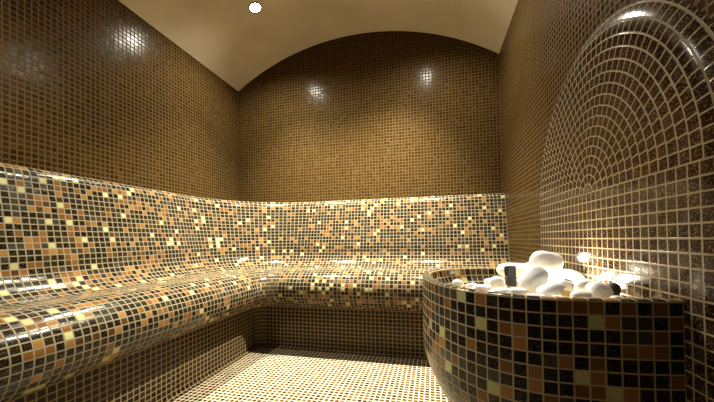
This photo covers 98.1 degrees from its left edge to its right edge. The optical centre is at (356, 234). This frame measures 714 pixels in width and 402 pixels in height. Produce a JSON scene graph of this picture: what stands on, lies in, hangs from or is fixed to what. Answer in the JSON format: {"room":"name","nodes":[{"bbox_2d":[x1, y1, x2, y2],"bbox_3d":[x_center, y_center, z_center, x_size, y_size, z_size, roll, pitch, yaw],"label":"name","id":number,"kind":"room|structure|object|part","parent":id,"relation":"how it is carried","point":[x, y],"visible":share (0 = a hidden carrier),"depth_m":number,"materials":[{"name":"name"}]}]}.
{"room":"spa","nodes":[
{"label":"spa","id":0,"kind":"room"},
{"bbox_2d":[0,0,238,200],"bbox_3d":[-1.271,-0.231,1.194,0.104,1.820,2.545,-1,-1,14],"label":"wall","id":1,"kind":"structure","parent":0,"point":[92,89],"depth_m":1.46,"materials":[{"name":"brown tile"}]},
{"bbox_2d":[173,347,448,401],"bbox_3d":[-0.287,0.713,0.943,1.894,0.104,2.545,-1,-1,14],"label":"floor","id":2,"kind":"structure","parent":0,"point":[266,374],"depth_m":1.42,"materials":[{"name":"tile"}]},
{"bbox_2d":[0,162,509,401],"bbox_3d":[-0.294,0.200,0.951,1.893,0.921,2.545,-1,-1,14],"label":"bench","id":3,"kind":"object","parent":2,"relation":"on","point":[110,291],"visible":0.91,"depth_m":1.53,"materials":[{"name":"tile"}]},
{"bbox_3d":[-0.203,0.295,0.803,1.650,0.218,2.302,-1,-1,14],"label":"seat","id":4,"kind":"part","parent":3,"relation":"part of","materials":[{"name":"tile"}]},
{"bbox_3d":[-0.297,-0.032,0.954,1.893,0.457,2.545,-1,-1,14],"label":"backrest","id":5,"kind":"part","parent":3,"relation":"part of","materials":[{"name":"tile"}]},
{"bbox_2d":[422,267,686,401],"bbox_3d":[0.418,0.385,0.883,0.450,0.531,0.650,-1,-1,14],"label":"stone basin","id":6,"kind":"object","parent":2,"relation":"on","point":[480,345],"visible":0.89,"depth_m":0.57,"materials":[{"name":"tile"}]},
{"bbox_2d":[452,279,463,286],"bbox_3d":[0.286,0.138,0.879,0.032,0.025,0.027,0,0,0],"label":"pebble","id":7,"kind":"object","parent":6,"relation":"in","point":[456,282],"visible":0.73,"depth_m":0.87,"materials":[{"name":"white stone"}]},
{"bbox_2d":[465,283,477,288],"bbox_3d":[0.328,0.145,0.884,0.039,0.017,0.024,0,0,0],"label":"pebble","id":8,"kind":"object","parent":6,"relation":"in","point":[469,285],"visible":0.64,"depth_m":0.88,"materials":[{"name":"white stone"}]},
{"bbox_2d":[472,284,491,290],"bbox_3d":[0.320,0.137,0.795,0.050,0.021,0.031,-1,-1,4],"label":"pebble","id":9,"kind":"object","parent":6,"relation":"in","point":[485,287],"visible":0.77,"depth_m":0.78,"materials":[{"name":"white stone"}]},
{"bbox_2d":[488,276,506,289],"bbox_3d":[0.382,0.133,0.843,0.048,0.040,0.035,0,0,0],"label":"pebble","id":10,"kind":"object","parent":6,"relation":"in","point":[496,281],"visible":0.73,"depth_m":0.83,"materials":[{"name":"white stone"}]},
{"bbox_2d":[493,287,510,293],"bbox_3d":[0.354,0.137,0.749,0.046,0.019,0.026,0,0,0],"label":"pebble","id":11,"kind":"object","parent":6,"relation":"in","point":[500,289],"visible":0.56,"depth_m":0.74,"materials":[{"name":"white stone"}]},
{"bbox_2d":[504,266,516,286],"bbox_3d":[0.399,0.106,0.806,0.023,0.053,0.022,-1,-1,-1],"label":"stone","id":12,"kind":"object","parent":6,"relation":"in","point":[509,271],"visible":1,"depth_m":0.80,"materials":[{"name":"grey stone"}]},
{"bbox_2d":[496,263,524,276],"bbox_3d":[0.497,0.110,0.972,0.110,0.045,0.066,-1,-1,6],"label":"pebble","id":13,"kind":"object","parent":6,"relation":"on","point":[500,268],"visible":0.5,"depth_m":0.96,"materials":[{"name":"white stone"}]},
{"bbox_2d":[510,287,528,294],"bbox_3d":[0.364,0.128,0.696,0.039,0.020,0.026,-1,-1,-4],"label":"pebble","id":14,"kind":"object","parent":6,"relation":"in","point":[515,290],"visible":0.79,"depth_m":0.69,"materials":[{"name":"white stone"}]},
{"bbox_2d":[522,262,529,271],"bbox_3d":[0.505,0.097,0.893,0.053,0.041,0.040,0,0,0],"label":"pebble","id":15,"kind":"object","parent":6,"relation":"on","point":[527,264],"visible":0.19,"depth_m":0.89,"materials":[{"name":"white stone"}]},
{"bbox_2d":[518,265,548,293],"bbox_3d":[0.422,0.108,0.743,0.067,0.073,0.062,-1,-1,0],"label":"pebble","id":16,"kind":"object","parent":6,"relation":"in","point":[532,277],"visible":0.8,"depth_m":0.72,"materials":[{"name":"white stone"}]},
{"bbox_2d":[536,281,565,295],"bbox_3d":[0.428,0.123,0.686,0.058,0.039,0.038,-1,-1,4],"label":"pebble","id":17,"kind":"object","parent":6,"relation":"in","point":[554,287],"visible":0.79,"depth_m":0.67,"materials":[{"name":"white stone"}]},
{"bbox_2d":[548,271,563,282],"bbox_3d":[0.540,0.117,0.858,0.065,0.042,0.043,-1,-1,-4],"label":"pebble","id":18,"kind":"object","parent":6,"relation":"in","point":[554,275],"visible":0.37,"depth_m":0.84,"materials":[{"name":"white stone"}]},
{"bbox_2d":[529,251,563,271],"bbox_3d":[0.510,0.070,0.833,0.081,0.057,0.059,-1,-1,-4],"label":"pebble","id":19,"kind":"object","parent":18,"relation":"on","point":[550,261],"visible":0.88,"depth_m":0.81,"materials":[{"name":"white stone"}]},
{"bbox_2d":[557,280,574,289],"bbox_3d":[0.501,0.123,0.751,0.043,0.028,0.030,0,0,0],"label":"pebble","id":20,"kind":"object","parent":6,"relation":"in","point":[569,285],"visible":0.43,"depth_m":0.74,"materials":[{"name":"white stone"}]},
{"bbox_2d":[560,288,572,296],"bbox_3d":[0.455,0.127,0.668,0.026,0.023,0.021,0,0,0],"label":"pebble","id":21,"kind":"object","parent":6,"relation":"in","point":[565,292],"visible":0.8,"depth_m":0.66,"materials":[{"name":"beige stone"}]},
{"bbox_2d":[560,269,584,280],"bbox_3d":[0.610,0.113,0.878,0.064,0.035,0.038,-1,-1,-1],"label":"pebble","id":22,"kind":"object","parent":6,"relation":"on","point":[570,274],"visible":0.79,"depth_m":0.86,"materials":[{"name":"white stone"}]},
{"bbox_2d":[570,289,592,296],"bbox_3d":[0.469,0.128,0.650,0.040,0.027,0.029,0,0,0],"label":"pebble","id":23,"kind":"object","parent":6,"relation":"in","point":[576,293],"visible":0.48,"depth_m":0.64,"materials":[{"name":"white stone"}]},
{"bbox_2d":[572,279,592,289],"bbox_3d":[0.556,0.123,0.762,0.052,0.030,0.034,-1,-1,-5],"label":"pebble","id":24,"kind":"object","parent":6,"relation":"in","point":[581,284],"visible":0.45,"depth_m":0.75,"materials":[{"name":"white stone"}]},
{"bbox_2d":[585,281,612,297],"bbox_3d":[0.522,0.123,0.669,0.051,0.046,0.041,-1,-1,-3],"label":"pebble","id":25,"kind":"object","parent":6,"relation":"in","point":[598,289],"visible":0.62,"depth_m":0.65,"materials":[{"name":"white stone"}]},
{"bbox_2d":[607,283,620,295],"bbox_3d":[0.564,0.121,0.683,0.027,0.031,0.023,0,0,0],"label":"pebble","id":26,"kind":"object","parent":6,"relation":"in","point":[616,288],"visible":0.56,"depth_m":0.67,"materials":[{"name":"black stone"}]},
{"bbox_2d":[118,0,517,90],"bbox_3d":[-0.315,-1.330,0.975,2.102,0.494,2.753,-1,-1,14],"label":"ceiling","id":27,"kind":"structure","parent":0,"point":[237,44],"depth_m":1.94,"materials":[{"name":"paint"}]},
{"bbox_2d":[248,1,261,13],"bbox_3d":[-0.608,-1.356,1.848,0.081,0.030,0.080,0,-1,-35],"label":"recessed light","id":28,"kind":"object","parent":27,"relation":"in","point":[254,7],"visible":1,"depth_m":1.85,"materials":[{"name":"silver metal"}]},
{"bbox_2d":[238,31,501,201],"bbox_3d":[0.011,-0.377,2.247,1.894,2.109,0.104,-1,-1,14],"label":"wall","id":29,"kind":"structure","parent":0,"point":[382,114],"depth_m":2.17,"materials":[{"name":"brown tile"}]},
{"bbox_2d":[499,0,713,262],"bbox_3d":[0.670,-0.266,0.722,0.104,1.820,2.545,-1,-1,14],"label":"wall","id":30,"kind":"structure","parent":0,"point":[543,39],"depth_m":1.36,"materials":[{"name":"brown tile"}]},
{"bbox_2d":[540,0,713,401],"bbox_3d":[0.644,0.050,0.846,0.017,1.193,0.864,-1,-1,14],"label":"wall niche","id":31,"kind":"object","parent":30,"relation":"attached to","point":[627,183],"visible":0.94,"depth_m":0.62,"materials":[{"name":"tile"}]}
]}

